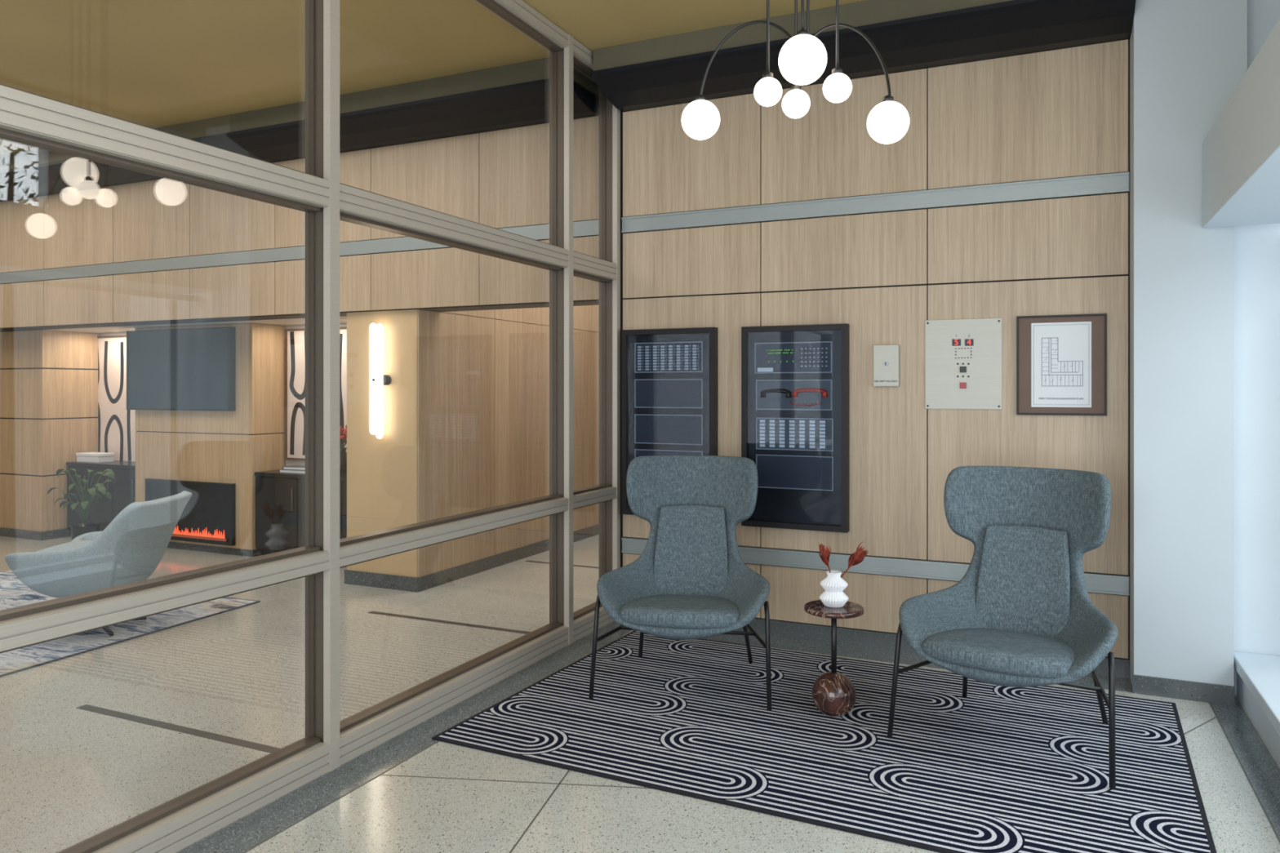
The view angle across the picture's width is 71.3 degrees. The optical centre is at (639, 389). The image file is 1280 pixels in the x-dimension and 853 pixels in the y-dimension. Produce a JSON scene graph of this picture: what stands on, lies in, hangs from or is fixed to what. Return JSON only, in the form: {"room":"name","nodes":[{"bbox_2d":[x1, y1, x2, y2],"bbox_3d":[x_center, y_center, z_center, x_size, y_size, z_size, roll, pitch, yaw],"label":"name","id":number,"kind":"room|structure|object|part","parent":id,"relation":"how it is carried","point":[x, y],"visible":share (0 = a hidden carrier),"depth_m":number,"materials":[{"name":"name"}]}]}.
{"room":"lobby","nodes":[
{"label":"lobby","id":0,"kind":"room"},
{"bbox_2d":[135,323,285,556],"bbox_3d":[-3.880,0.428,8.041,1.474,1.984,0.368,0,0,25],"label":"wall","id":1,"kind":"structure","parent":0,"point":[198,446],"depth_m":7.75,"materials":[{"name":"brown wood"}]},
{"bbox_2d":[126,327,235,411],"bbox_3d":[-4.073,-0.177,7.890,1.315,0.716,0.068,0,0,25],"label":"television","id":2,"kind":"object","parent":1,"relation":"attached to","point":[192,369],"visible":1,"depth_m":7.82,"materials":[{"name":"black glass"}]},
{"bbox_2d":[145,478,235,546],"bbox_3d":[-3.969,1.067,7.857,1.093,0.528,0.040,0,0,25],"label":"electric fireplace","id":3,"kind":"object","parent":1,"relation":"attached to","point":[209,516],"visible":0.78,"depth_m":7.78,"materials":[{"name":"black paint"}]},
{"bbox_2d":[0,0,865,155],"bbox_3d":[-2.880,-2.040,4.627,12.900,0.120,12.000,0,0,25],"label":"ceiling","id":4,"kind":"structure","parent":0,"point":[153,64],"depth_m":5.07,"materials":[{"name":"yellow paint"}]},
{"bbox_2d":[681,0,909,143],"bbox_3d":[0.470,-1.365,2.932,0.837,1.226,0.259,0,0,34],"label":"chandelier","id":5,"kind":"object","parent":4,"relation":"hanging from","point":[802,59],"visible":1,"depth_m":2.83,"materials":[{"name":"beige glass"}]},
{"bbox_2d":[695,94,705,100],"bbox_3d":[0.216,-1.038,3.180,0.034,0.022,0.034,0,0,25],"label":"socket","id":6,"kind":"object","parent":5,"relation":"attached to","point":[700,97],"depth_m":3.17,"materials":[{"name":"metal"}]},
{"bbox_3d":[0.216,-0.962,3.180,0.138,0.138,0.138,0,0,25],"label":"globe","id":7,"kind":"part","parent":5,"relation":"part of","materials":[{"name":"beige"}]},
{"bbox_3d":[0.367,-1.147,3.064,0.390,0.229,0.028,0,0,35],"label":"arm","id":8,"kind":"part","parent":5,"relation":"part of"},
{"bbox_2d":[762,71,773,78],"bbox_3d":[0.411,-1.010,2.870,0.034,0.022,0.034,0,0,25],"label":"socket","id":9,"kind":"object","parent":5,"relation":"attached to","point":[768,74],"depth_m":2.85,"materials":[{"name":"metal"}]},
{"bbox_3d":[0.411,-1.497,2.870,0.010,0.963,0.010,0,0,25],"label":"rod","id":10,"kind":"part","parent":5,"relation":"part of","materials":[{"name":"metal"}]},
{"bbox_3d":[0.411,-0.958,2.870,0.090,0.090,0.090,0,0,25],"label":"globe","id":11,"kind":"part","parent":5,"relation":"part of","materials":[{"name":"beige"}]},
{"bbox_2d":[791,84,800,89],"bbox_3d":[0.517,-1.002,2.960,0.034,0.022,0.034,0,0,25],"label":"socket","id":12,"kind":"object","parent":5,"relation":"attached to","point":[794,86],"depth_m":2.95,"materials":[{"name":"metal"}]},
{"bbox_3d":[0.517,-1.492,2.960,0.010,0.972,0.010,0,0,25],"label":"rod","id":13,"kind":"part","parent":5,"relation":"part of","materials":[{"name":"black metal"}]},
{"bbox_3d":[0.517,-0.948,2.960,0.093,0.093,0.093,0,0,25],"label":"globe","id":14,"kind":"part","parent":5,"relation":"part of","materials":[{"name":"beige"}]},
{"bbox_3d":[0.519,-1.558,2.850,0.010,0.839,0.010,0,0,25],"label":"rod","id":15,"kind":"part","parent":5,"relation":"part of","materials":[{"name":"black metal"}]},
{"bbox_2d":[797,29,808,35],"bbox_3d":[0.519,-1.137,2.850,0.034,0.022,0.034,0,0,25],"label":"socket","id":16,"kind":"object","parent":5,"relation":"attached to","point":[802,31],"depth_m":2.84,"materials":[{"name":"metal"}]},
{"bbox_3d":[0.519,-1.054,2.850,0.153,0.153,0.153,0,0,25],"label":"globe","id":17,"kind":"part","parent":5,"relation":"part of","materials":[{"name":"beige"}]},
{"bbox_3d":[0.555,-1.554,2.950,0.010,0.848,0.010,0,0,25],"label":"rod","id":18,"kind":"part","parent":5,"relation":"part of","materials":[{"name":"black metal"}]},
{"bbox_2d":[831,66,842,74],"bbox_3d":[0.626,-1.010,2.830,0.034,0.022,0.034,0,0,25],"label":"socket","id":19,"kind":"object","parent":5,"relation":"attached to","point":[837,70],"depth_m":2.81,"materials":[{"name":"metal"}]},
{"bbox_3d":[0.626,-1.496,2.830,0.010,0.964,0.010,0,0,25],"label":"rod","id":20,"kind":"part","parent":5,"relation":"part of","materials":[{"name":"black metal"}]},
{"bbox_3d":[0.626,-0.957,2.830,0.091,0.091,0.091,0,0,25],"label":"globe","id":21,"kind":"part","parent":5,"relation":"part of","materials":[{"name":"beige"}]},
{"bbox_3d":[0.665,-1.030,2.839,0.043,0.294,0.307,0,0,-44],"label":"arm","id":22,"kind":"part","parent":5,"relation":"part of"},
{"bbox_2d":[882,94,893,102],"bbox_3d":[0.756,-0.885,2.720,0.034,0.022,0.034,0,0,25],"label":"socket","id":23,"kind":"object","parent":5,"relation":"attached to","point":[888,98],"depth_m":2.70,"materials":[{"name":"metal"}]},
{"bbox_3d":[0.756,-0.815,2.720,0.126,0.126,0.126,0,0,25],"label":"globe","id":24,"kind":"part","parent":5,"relation":"part of","materials":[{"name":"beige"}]},
{"bbox_2d":[344,305,599,592],"bbox_3d":[-1.054,-0.279,8.154,0.670,3.398,3.865,0,0,25],"label":"wall","id":25,"kind":"structure","parent":0,"point":[466,399],"depth_m":6.74,"materials":[{"name":"beige paint"}]},
{"bbox_2d":[369,323,391,439],"bbox_3d":[-1.857,-0.064,6.358,0.134,0.825,0.102,0,0,25],"label":"wall sconce","id":26,"kind":"object","parent":25,"relation":"attached to","point":[378,380],"visible":1,"depth_m":6.33,"materials":[{"name":"beige glass"}]},
{"bbox_2d":[0,39,1129,658],"bbox_3d":[-2.492,-0.280,7.200,11.255,3.400,1.000,0,0,25],"label":"wall","id":27,"kind":"structure","parent":0,"point":[1064,113],"depth_m":5.05,"materials":[{"name":"brown wood"}]},
{"bbox_2d":[98,323,346,466],"bbox_3d":[-4.602,0.427,8.649,6.210,1.986,0.130,0,0,25],"label":"wall niche","id":28,"kind":"object","parent":27,"relation":"in","point":[288,463],"depth_m":7.87,"materials":[{"name":"paint"}]},
{"bbox_2d":[97,334,137,461],"bbox_3d":[-5.276,0.112,8.869,0.892,1.296,0.036,0,0,25],"label":"wall art","id":29,"kind":"object","parent":28,"relation":"attached to","point":[117,431],"visible":0.58,"depth_m":8.81,"materials":[{"name":"fabric"}]},
{"bbox_2d":[284,326,346,460],"bbox_3d":[-2.788,0.040,7.724,0.730,1.152,0.036,0,0,25],"label":"wall art","id":30,"kind":"object","parent":28,"relation":"attached to","point":[295,339],"visible":0.38,"depth_m":7.81,"materials":[{"name":"fabric"}]},
{"bbox_2d":[0,57,599,201],"bbox_3d":[-4.120,-1.852,7.171,8.320,0.254,0.446,0,0,25],"label":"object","id":31,"kind":"structure","parent":27,"relation":"attached to","point":[513,95],"depth_m":5.99,"materials":[{"name":"black paint"}]},
{"bbox_2d":[0,219,599,284],"bbox_3d":[-4.029,-1.024,7.363,8.325,0.094,0.024,0,0,25],"label":"trim","id":32,"kind":"structure","parent":27,"relation":"attached to","point":[587,228],"depth_m":6.89,"materials":[{"name":"grey metal"}]},
{"bbox_2d":[0,0,620,852],"bbox_3d":[-1.446,-0.280,2.826,0.130,3.397,6.057,0,0,25],"label":"glass partition frame","id":33,"kind":"structure","parent":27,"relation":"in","point":[26,118],"depth_m":3.35,"materials":[{"name":"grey metal"}]},
{"bbox_2d":[622,327,718,515],"bbox_3d":[0.175,0.198,5.389,0.605,1.132,0.062,0,0,25],"label":"control panel","id":34,"kind":"object","parent":27,"relation":"attached to","point":[670,375],"visible":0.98,"depth_m":5.38,"materials":[{"name":"black metal"}]},
{"bbox_2d":[741,323,848,533],"bbox_3d":[0.876,0.211,5.067,0.608,1.152,0.062,0,0,25],"label":"control panel","id":35,"kind":"object","parent":27,"relation":"attached to","point":[795,378],"visible":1,"depth_m":5.05,"materials":[{"name":"black metal"}]},
{"bbox_2d":[756,417,832,450],"bbox_3d":[0.875,0.251,5.065,0.446,0.183,0.006,0,0,25],"label":"label","id":36,"kind":"object","parent":35,"relation":"attached to","point":[772,433],"depth_m":5.06,"materials":[{"name":"white paper"}]},
{"bbox_3d":[0.934,0.079,5.027,0.184,0.033,0.011,0,0,25],"label":"coiled cord","id":37,"kind":"part","parent":35,"relation":"part of","materials":[{"name":"red plastic"}]},
{"bbox_2d":[591,0,1136,111],"bbox_3d":[1.067,-1.852,4.785,2.770,0.254,0.446,0,0,25],"label":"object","id":38,"kind":"structure","parent":27,"relation":"attached to","point":[908,35],"depth_m":4.63,"materials":[{"name":"black paint"}]},
{"bbox_2d":[621,172,1128,233],"bbox_3d":[1.151,-1.024,4.978,2.771,0.094,0.030,0,0,25],"label":"trim","id":39,"kind":"structure","parent":27,"relation":"attached to","point":[1113,183],"depth_m":4.87,"materials":[{"name":"grey metal"}]},
{"bbox_2d":[621,537,1128,595],"bbox_3d":[1.151,0.965,4.978,2.771,0.092,0.030,0,0,25],"label":"trim","id":40,"kind":"structure","parent":27,"relation":"attached to","point":[1118,584],"depth_m":4.90,"materials":[{"name":"grey metal"}]},
{"bbox_2d":[873,344,899,386],"bbox_3d":[1.341,-0.131,4.858,0.135,0.226,0.054,0,0,25],"label":"switch box","id":41,"kind":"object","parent":27,"relation":"attached to","point":[886,357],"visible":1,"depth_m":4.84,"materials":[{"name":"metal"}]},
{"bbox_2d":[733,617,1129,678],"bbox_3d":[1.154,1.375,4.979,2.775,0.090,0.024,0,0,25],"label":"baseboard","id":42,"kind":"structure","parent":27,"relation":"attached to","point":[797,630],"depth_m":4.97,"materials":[{"name":"stone"}]},
{"bbox_2d":[924,317,1001,409],"bbox_3d":[1.704,-0.136,4.711,0.382,0.476,0.018,0,0,25],"label":"panel","id":43,"kind":"object","parent":27,"relation":"attached to","point":[963,357],"visible":1,"depth_m":4.71,"materials":[{"name":"metal"}]},
{"bbox_2d":[1016,313,1106,415],"bbox_3d":[2.128,-0.125,4.513,0.412,0.506,0.022,0,0,25],"label":"picture frame","id":44,"kind":"object","parent":27,"relation":"attached to","point":[1061,360],"depth_m":4.51,"materials":[{"name":"black wood"}]},
{"bbox_2d":[0,534,1279,852],"bbox_3d":[-1.835,1.479,4.146,15.200,0.121,12.000,0,0,25],"label":"floor","id":45,"kind":"structure","parent":0,"point":[92,742],"depth_m":3.58,"materials":[{"name":"beige stone"}]},
{"bbox_2d":[0,329,100,540],"bbox_3d":[-5.870,0.427,8.836,0.790,1.986,0.590,0,0,25],"label":"wall pier","id":46,"kind":"object","parent":45,"relation":"on","point":[49,379],"visible":0.86,"depth_m":8.59,"materials":[{"name":"brown wood"}]},
{"bbox_2d":[47,468,115,540],"bbox_3d":[-5.000,1.067,8.071,0.644,0.705,0.458,0,0,25],"label":"potted plant","id":47,"kind":"object","parent":45,"relation":"on","point":[79,529],"visible":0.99,"depth_m":8.04,"materials":[{"name":"green plant"}]},
{"bbox_3d":[-5.112,1.069,8.050,0.201,0.342,0.006,0,0,-15],"label":"stem","id":48,"kind":"part","parent":47,"relation":"part of","materials":[{"name":"green plant"}]},
{"bbox_3d":[-5.057,0.992,8.020,0.031,0.496,0.140,0,0,25],"label":"stem","id":49,"kind":"part","parent":47,"relation":"part of","materials":[{"name":"green plant"}]},
{"bbox_3d":[-5.085,0.989,8.109,0.157,0.501,0.010,0,0,25],"label":"stem","id":50,"kind":"part","parent":47,"relation":"part of","materials":[{"name":"green plant"}]},
{"bbox_3d":[-5.024,1.046,8.027,0.036,0.389,0.098,0,0,25],"label":"stem","id":51,"kind":"part","parent":47,"relation":"part of","materials":[{"name":"green plant"}]},
{"bbox_3d":[-5.077,1.020,8.127,0.157,0.439,0.049,0,0,25],"label":"stem","id":52,"kind":"part","parent":47,"relation":"part of","materials":[{"name":"green plant"}]},
{"bbox_3d":[-5.018,1.319,8.076,0.240,0.200,0.240,0,0,25],"label":"pot","id":53,"kind":"part","parent":47,"relation":"part of","materials":[{"name":"grey ceramic"}]},
{"bbox_3d":[-5.045,0.998,8.150,0.006,0.483,0.164,0,0,-20],"label":"stem","id":54,"kind":"part","parent":47,"relation":"part of","materials":[{"name":"green plant"}]},
{"bbox_3d":[-4.928,1.063,8.016,0.218,0.354,0.038,0,0,25],"label":"stem","id":55,"kind":"part","parent":47,"relation":"part of","materials":[{"name":"green plant"}]},
{"bbox_3d":[-4.934,1.091,8.046,0.184,0.299,0.022,0,0,25],"label":"stem","id":56,"kind":"part","parent":47,"relation":"part of","materials":[{"name":"green plant"}]},
{"bbox_3d":[-4.931,1.000,8.060,0.176,0.480,0.049,0,0,25],"label":"stem","id":57,"kind":"part","parent":47,"relation":"part of","materials":[{"name":"green plant"}]},
{"bbox_3d":[-4.963,1.044,8.124,0.066,0.391,0.139,0,0,25],"label":"stem","id":58,"kind":"part","parent":47,"relation":"part of","materials":[{"name":"green plant"}]},
{"bbox_2d":[66,460,135,531],"bbox_3d":[-5.014,1.058,8.566,1.010,0.721,0.359,0,0,25],"label":"credenza","id":59,"kind":"object","parent":45,"relation":"on","point":[122,490],"visible":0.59,"depth_m":8.40,"materials":[{"name":"black paint"}]},
{"bbox_3d":[-5.385,1.042,8.565,0.327,0.605,0.018,0,0,25],"label":"door","id":60,"kind":"part","parent":59,"relation":"part of","materials":[{"name":"black paint"}]},
{"bbox_2d":[75,452,115,462],"bbox_3d":[-5.284,0.655,8.661,0.330,0.085,0.170,0,0,25],"label":"box","id":61,"kind":"object","parent":59,"relation":"on","point":[91,457],"visible":1,"depth_m":8.60,"materials":[{"name":"white ceramic"}]},
{"bbox_3d":[-5.284,0.627,8.661,0.330,0.029,0.170,0,0,25],"label":"lid","id":62,"kind":"part","parent":61,"relation":"part of","materials":[{"name":"white ceramic"}]},
{"bbox_3d":[-5.080,1.042,8.424,0.327,0.605,0.018,0,0,25],"label":"door","id":63,"kind":"part","parent":59,"relation":"part of","materials":[{"name":"black paint"}]},
{"bbox_3d":[-4.774,1.042,8.284,0.327,0.605,0.018,0,0,25],"label":"door","id":64,"kind":"part","parent":59,"relation":"part of","materials":[{"name":"black paint"}]},
{"bbox_3d":[-4.674,0.910,8.217,0.009,0.180,0.009,0,0,-43],"label":"handle","id":65,"kind":"part","parent":59,"relation":"part of","materials":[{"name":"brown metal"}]},
{"bbox_2d":[0,571,260,677],"bbox_3d":[-4.362,1.415,5.473,3.024,0.008,2.264,0,0,22],"label":"rug","id":66,"kind":"object","parent":45,"relation":"on","point":[13,593],"visible":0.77,"depth_m":5.31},
{"bbox_2d":[4,490,192,636],"bbox_3d":[-3.147,1.018,5.271,0.762,0.777,0.801,0,0,-1],"label":"lounge chair","id":67,"kind":"object","parent":66,"relation":"on","point":[134,544],"visible":0.98,"depth_m":4.99,"materials":[{"name":"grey fabric"}]},
{"bbox_2d":[36,540,91,551],"bbox_3d":[-3.251,1.008,5.269,0.500,0.171,0.620,0,0,-1],"label":"seat cushion","id":68,"kind":"object","parent":67,"relation":"on","point":[73,544],"depth_m":5.30,"materials":[{"name":"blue fabric"}]},
{"bbox_3d":[-3.107,1.378,5.180,0.263,0.057,0.025,0,0,44],"label":"leg","id":69,"kind":"part","parent":67,"relation":"part of","materials":[{"name":"black metal"}]},
{"bbox_3d":[-3.111,1.378,5.364,0.025,0.057,0.263,0,0,44],"label":"leg","id":70,"kind":"part","parent":67,"relation":"part of","materials":[{"name":"metal"}]},
{"bbox_2d":[254,469,346,555],"bbox_3d":[-2.548,1.058,7.431,1.440,0.721,0.359,0,0,25],"label":"credenza","id":71,"kind":"object","parent":45,"relation":"on","point":[280,497],"visible":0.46,"depth_m":7.45,"materials":[{"name":"black paint"}]},
{"bbox_3d":[-3.049,1.042,7.490,0.470,0.605,0.018,0,0,25],"label":"door","id":72,"kind":"part","parent":71,"relation":"part of","materials":[{"name":"black paint"}]},
{"bbox_2d":[279,469,305,474],"bbox_3d":[-2.863,0.684,7.547,0.310,0.028,0.190,0,0,25],"label":"book","id":73,"kind":"object","parent":71,"relation":"on","point":[288,471],"visible":0.48,"depth_m":7.47,"materials":[{"name":"white paper"}]},
{"bbox_2d":[282,465,305,470],"bbox_3d":[-2.854,0.658,7.543,0.264,0.024,0.162,0,0,18],"label":"book","id":74,"kind":"object","parent":73,"relation":"on","point":[291,467],"visible":0.68,"depth_m":7.49,"materials":[{"name":"white paper"}]},
{"bbox_3d":[-2.613,1.042,7.290,0.470,0.605,0.018,0,0,25],"label":"door","id":75,"kind":"part","parent":71,"relation":"part of","materials":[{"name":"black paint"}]},
{"bbox_2d":[339,424,346,474],"bbox_3d":[-2.458,0.480,7.381,0.211,0.435,0.187,0,0,44],"label":"flower vase","id":76,"kind":"object","parent":71,"relation":"on","point":[343,454],"visible":0.33,"depth_m":7.34,"materials":[{"name":"black paint"}]},
{"bbox_3d":[-2.177,1.042,7.089,0.470,0.605,0.018,0,0,25],"label":"door","id":77,"kind":"part","parent":71,"relation":"part of","materials":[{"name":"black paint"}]},
{"bbox_2d":[431,630,1216,852],"bbox_3d":[0.784,1.415,3.822,2.730,0.008,1.820,0,0,27],"label":"rug","id":78,"kind":"object","parent":45,"relation":"on","point":[993,769],"visible":0.98,"depth_m":3.55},
{"bbox_2d":[588,455,771,710],"bbox_3d":[0.203,0.877,4.311,0.823,1.069,0.818,0,0,5],"label":"chair","id":79,"kind":"object","parent":78,"relation":"on","point":[691,580],"visible":1,"depth_m":4.46,"materials":[{"name":"grey fabric"}]},
{"bbox_3d":[-0.207,1.180,4.110,0.023,0.458,0.121,0,0,20],"label":"leg","id":80,"kind":"part","parent":79,"relation":"part of","materials":[{"name":"black metal"}]},
{"bbox_3d":[-0.092,1.159,4.364,0.023,0.022,0.577,0,0,25],"label":"rail","id":81,"kind":"part","parent":79,"relation":"part of","materials":[{"name":"black metal"}]},
{"bbox_3d":[0.013,1.240,4.644,0.020,0.343,0.152,0,0,-10],"label":"leg","id":82,"kind":"part","parent":79,"relation":"part of","materials":[{"name":"black metal"}]},
{"bbox_2d":[620,594,739,629],"bbox_3d":[0.211,1.044,4.216,0.561,0.145,0.630,0,0,10],"label":"seat cushion","id":83,"kind":"object","parent":79,"relation":"on","point":[637,611],"depth_m":3.97,"materials":[{"name":"grey fabric"}]},
{"bbox_3d":[0.225,1.161,4.300,0.650,0.018,0.017,0,0,10],"label":"cross rail","id":84,"kind":"part","parent":79,"relation":"part of","materials":[{"name":"black metal"}]},
{"bbox_2d":[653,504,728,595],"bbox_3d":[0.261,0.816,4.511,0.383,0.452,0.176,0,0,10],"label":"cushion","id":85,"kind":"object","parent":79,"relation":"on","point":[691,541],"depth_m":4.49,"materials":[{"name":"grey fabric"}]},
{"bbox_3d":[0.540,1.240,4.553,0.020,0.343,0.152,0,0,29],"label":"leg","id":86,"kind":"part","parent":79,"relation":"part of","materials":[{"name":"black metal"}]},
{"bbox_3d":[0.546,1.159,4.254,0.023,0.022,0.577,0,0,-5],"label":"rail","id":87,"kind":"part","parent":79,"relation":"part of","materials":[{"name":"black metal"}]},
{"bbox_3d":[0.570,1.180,3.978,0.023,0.458,0.121,0,0,-1],"label":"leg","id":88,"kind":"part","parent":79,"relation":"part of","materials":[{"name":"black metal"}]},
{"bbox_2d":[804,600,864,716],"bbox_3d":[0.846,1.178,3.896,0.258,0.467,0.258,0,0,25],"label":"side table","id":89,"kind":"object","parent":78,"relation":"on","point":[833,694],"visible":0.97,"depth_m":3.84,"materials":[{"name":"brown stone"}]},
{"bbox_3d":[0.846,1.104,3.896,0.024,0.275,0.024,0,0,25],"label":"stem","id":90,"kind":"part","parent":89,"relation":"part of","materials":[{"name":"black metal"}]},
{"bbox_2d":[819,570,848,608],"bbox_3d":[0.846,0.869,3.896,0.126,0.150,0.125,0,0,25],"label":"vase","id":91,"kind":"object","parent":89,"relation":"on","point":[833,596],"visible":1,"depth_m":3.86,"materials":[{"name":"white ceramic"}]},
{"bbox_2d":[818,544,831,573],"bbox_3d":[0.810,0.754,3.896,0.060,0.182,0.049,0,0,25],"label":"dried flower","id":92,"kind":"object","parent":91,"relation":"in","point":[825,555],"visible":0.98,"depth_m":3.89,"materials":[{"name":"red plant"}]},
{"bbox_2d":[840,541,868,577],"bbox_3d":[0.927,0.751,3.888,0.142,0.190,0.059,0,0,25],"label":"dried flower","id":93,"kind":"object","parent":91,"relation":"in","point":[858,557],"visible":0.98,"depth_m":3.87,"materials":[{"name":"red plant"}]},
{"bbox_3d":[0.913,0.770,3.882,0.125,0.152,0.006,0,0,10],"label":"stem","id":94,"kind":"part","parent":93,"relation":"part of","materials":[{"name":"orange plant"}]},
{"bbox_2d":[887,466,1118,789],"bbox_3d":[1.543,0.877,3.630,0.823,1.069,0.818,0,0,40],"label":"chair","id":95,"kind":"object","parent":78,"relation":"on","point":[1022,613],"visible":1,"depth_m":3.74,"materials":[{"name":"grey fabric"}]},
{"bbox_3d":[1.047,1.180,3.653,0.121,0.458,0.023,0,0,-45],"label":"leg","id":96,"kind":"part","parent":95,"relation":"part of","materials":[{"name":"black metal"}]},
{"bbox_3d":[1.260,1.159,3.833,0.577,0.022,0.023,0,0,-40],"label":"rail","id":97,"kind":"part","parent":95,"relation":"part of","materials":[{"name":"black metal"}]},
{"bbox_3d":[1.475,1.240,4.040,0.020,0.343,0.152,0,0,15],"label":"leg","id":98,"kind":"part","parent":95,"relation":"part of","materials":[{"name":"black metal"}]},
{"bbox_2d":[922,627,1074,678],"bbox_3d":[1.470,1.044,3.569,0.561,0.145,0.630,0,0,35],"label":"seat cushion","id":99,"kind":"object","parent":95,"relation":"on","point":[966,652],"depth_m":3.40,"materials":[{"name":"grey fabric"}]},
{"bbox_2d":[975,524,1070,637],"bbox_3d":[1.642,0.816,3.813,0.383,0.452,0.176,0,0,35],"label":"cushion","id":100,"kind":"object","parent":95,"relation":"on","point":[1023,572],"depth_m":3.80,"materials":[{"name":"grey fabric"}]},
{"bbox_3d":[1.519,1.161,3.639,0.650,0.018,0.017,0,0,35],"label":"cross rail","id":101,"kind":"part","parent":95,"relation":"part of","materials":[{"name":"black metal"}]},
{"bbox_3d":[1.912,1.240,3.732,0.152,0.343,0.020,0,0,-35],"label":"leg","id":102,"kind":"part","parent":95,"relation":"part of","materials":[{"name":"black metal"}]},
{"bbox_3d":[1.789,1.159,3.459,0.023,0.022,0.577,0,0,20],"label":"rail","id":103,"kind":"part","parent":95,"relation":"part of","materials":[{"name":"black metal"}]},
{"bbox_3d":[1.691,1.180,3.199,0.023,0.458,0.121,0,0,25],"label":"leg","id":104,"kind":"part","parent":95,"relation":"part of","materials":[{"name":"black metal"}]},
{"bbox_2d":[1129,0,1247,686],"bbox_3d":[2.650,-0.280,4.378,0.445,3.400,0.630,0,0,25],"label":"wall column","id":105,"kind":"structure","parent":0,"point":[1188,58],"depth_m":4.11,"materials":[{"name":"grey paint"}]},
{"bbox_2d":[1132,674,1235,706],"bbox_3d":[2.491,1.377,4.098,0.403,0.085,0.013,0,0,25],"label":"baseboard","id":106,"kind":"structure","parent":105,"relation":"attached to","point":[1141,685],"depth_m":4.09,"materials":[{"name":"stone"}]},
{"bbox_2d":[1234,0,1279,695],"bbox_3d":[3.342,-0.280,4.093,1.149,3.400,0.370,0,0,25],"label":"window","id":107,"kind":"structure","parent":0,"point":[1256,246],"depth_m":4.12,"materials":[{"name":"glass"}]},
{"bbox_2d":[1234,651,1279,765],"bbox_3d":[1.270,1.317,0.475,0.390,0.205,7.925,0,0,25],"label":"trim","id":108,"kind":"structure","parent":107,"relation":"attached to","point":[1258,675],"depth_m":3.74,"materials":[{"name":"paint"}]},
{"bbox_3d":[1.401,-0.382,0.413,0.090,3.193,7.920,0,0,25],"label":"window","id":109,"kind":"structure","parent":107,"relation":"in","visible":0},
{"bbox_2d":[1202,17,1279,227],"bbox_3d":[1.131,-0.930,0.451,0.423,0.389,7.765,0,0,25],"label":"soffit","id":110,"kind":"structure","parent":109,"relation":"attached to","point":[1241,151],"depth_m":3.26,"materials":[{"name":"paint"}]}
]}

